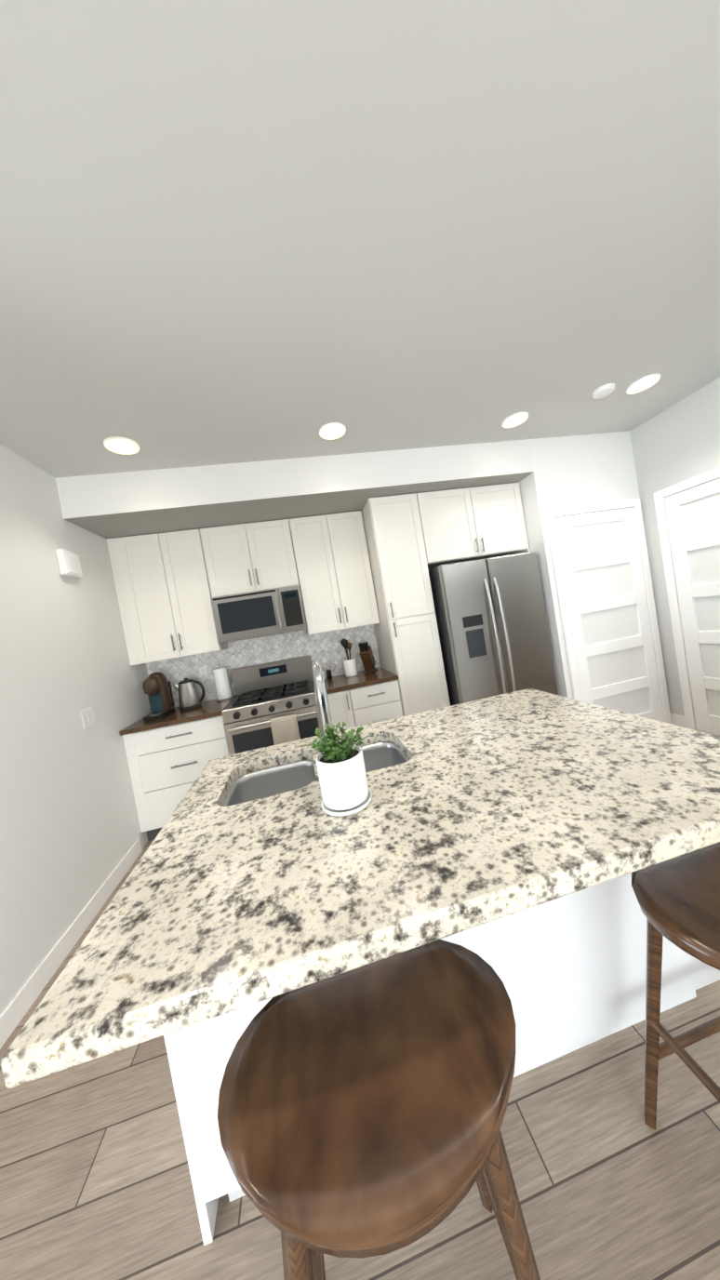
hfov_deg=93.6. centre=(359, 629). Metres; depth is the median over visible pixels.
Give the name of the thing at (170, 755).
base cabinet
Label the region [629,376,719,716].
wall
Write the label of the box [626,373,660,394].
recessed light
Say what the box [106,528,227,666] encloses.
upper cabinet
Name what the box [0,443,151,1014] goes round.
wall
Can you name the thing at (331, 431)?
recessed light
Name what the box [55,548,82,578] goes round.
door chime
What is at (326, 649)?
backsplash
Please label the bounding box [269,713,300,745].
towel
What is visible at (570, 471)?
wall
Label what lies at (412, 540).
tall cabinet
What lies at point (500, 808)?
island countertop
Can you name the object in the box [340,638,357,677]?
utensil crock
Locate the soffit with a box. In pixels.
[55,439,533,538]
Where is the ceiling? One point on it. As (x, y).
(240, 231)
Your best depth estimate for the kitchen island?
0.98 m
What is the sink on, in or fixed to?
in the island countertop at (500, 808)
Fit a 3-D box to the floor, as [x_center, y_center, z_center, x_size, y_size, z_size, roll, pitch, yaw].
[-1.088,1.697,-0.366,10.430,0.100,7.800,-10,2,-10]
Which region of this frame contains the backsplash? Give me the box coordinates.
[146,624,380,706]
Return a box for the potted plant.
[306,721,374,816]
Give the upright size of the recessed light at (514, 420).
0.012 m
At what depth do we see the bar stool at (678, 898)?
0.82 m
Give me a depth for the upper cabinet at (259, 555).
2.98 m
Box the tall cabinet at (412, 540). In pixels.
[361,493,450,716]
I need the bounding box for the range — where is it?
[221,654,323,755]
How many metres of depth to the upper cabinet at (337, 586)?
3.11 m
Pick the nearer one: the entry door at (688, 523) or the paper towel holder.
the entry door at (688, 523)
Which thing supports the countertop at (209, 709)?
on the base cabinet at (170, 755)
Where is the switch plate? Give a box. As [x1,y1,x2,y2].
[80,706,95,729]
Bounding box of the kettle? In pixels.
[173,678,204,710]
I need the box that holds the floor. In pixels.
[0,723,719,1279]
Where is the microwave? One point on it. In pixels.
(244, 616)
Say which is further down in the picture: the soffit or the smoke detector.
the soffit
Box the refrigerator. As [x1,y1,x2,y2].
[428,551,558,706]
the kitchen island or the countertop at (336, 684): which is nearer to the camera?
the kitchen island
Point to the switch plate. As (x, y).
(88, 720)
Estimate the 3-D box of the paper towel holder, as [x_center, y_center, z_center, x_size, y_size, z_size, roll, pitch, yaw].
[-1.269,0.477,3.115,0.150,0.334,0.150,-10,2,-10]
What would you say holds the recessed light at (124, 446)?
in the ceiling
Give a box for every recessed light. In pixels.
[103,436,139,454]
[319,422,346,439]
[501,412,528,427]
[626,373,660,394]
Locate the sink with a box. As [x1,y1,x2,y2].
[227,736,406,803]
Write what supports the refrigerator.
on the floor
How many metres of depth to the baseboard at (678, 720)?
3.07 m
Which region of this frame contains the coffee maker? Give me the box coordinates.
[142,672,174,721]
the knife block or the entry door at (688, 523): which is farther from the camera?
the knife block
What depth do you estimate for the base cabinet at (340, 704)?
2.82 m
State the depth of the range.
2.72 m
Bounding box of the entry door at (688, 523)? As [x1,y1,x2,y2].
[653,466,719,735]
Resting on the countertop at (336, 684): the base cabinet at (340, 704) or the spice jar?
the spice jar
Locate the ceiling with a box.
[0,0,719,478]
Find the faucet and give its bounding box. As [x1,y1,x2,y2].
[311,658,346,746]
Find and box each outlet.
[199,666,208,679]
[370,636,377,648]
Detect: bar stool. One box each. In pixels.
[217,939,540,1279]
[631,841,719,1130]
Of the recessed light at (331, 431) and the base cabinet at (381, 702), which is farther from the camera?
the base cabinet at (381, 702)
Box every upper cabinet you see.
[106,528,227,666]
[206,519,299,596]
[288,510,379,635]
[417,482,529,568]
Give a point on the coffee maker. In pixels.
(156, 687)
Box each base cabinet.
[122,715,229,840]
[326,689,357,732]
[353,681,403,726]
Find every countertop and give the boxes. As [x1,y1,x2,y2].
[0,688,719,1088]
[119,695,236,735]
[324,666,398,693]
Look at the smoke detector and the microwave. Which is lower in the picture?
the microwave
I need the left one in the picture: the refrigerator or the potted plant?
the potted plant
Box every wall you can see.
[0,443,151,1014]
[518,430,639,698]
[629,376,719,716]
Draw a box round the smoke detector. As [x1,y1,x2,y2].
[591,383,614,399]
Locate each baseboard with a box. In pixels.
[0,838,142,1049]
[670,713,719,735]
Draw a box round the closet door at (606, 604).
[545,498,671,723]
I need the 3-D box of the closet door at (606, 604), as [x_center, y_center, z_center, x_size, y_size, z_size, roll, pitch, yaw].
[2.239,-0.076,3.023,0.965,2.100,0.028,-10,2,-10]
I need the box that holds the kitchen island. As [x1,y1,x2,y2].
[164,878,719,1245]
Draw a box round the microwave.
[210,585,306,643]
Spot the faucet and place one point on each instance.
(321, 699)
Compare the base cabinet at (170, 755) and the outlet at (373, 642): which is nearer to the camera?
the base cabinet at (170, 755)
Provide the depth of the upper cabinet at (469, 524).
3.02 m
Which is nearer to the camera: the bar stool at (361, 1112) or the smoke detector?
the bar stool at (361, 1112)
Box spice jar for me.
[325,666,332,679]
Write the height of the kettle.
0.269 m
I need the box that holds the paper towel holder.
[213,663,233,701]
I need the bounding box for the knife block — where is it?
[358,641,376,673]
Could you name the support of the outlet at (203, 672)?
attached to the backsplash
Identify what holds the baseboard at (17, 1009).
attached to the wall at (71, 833)

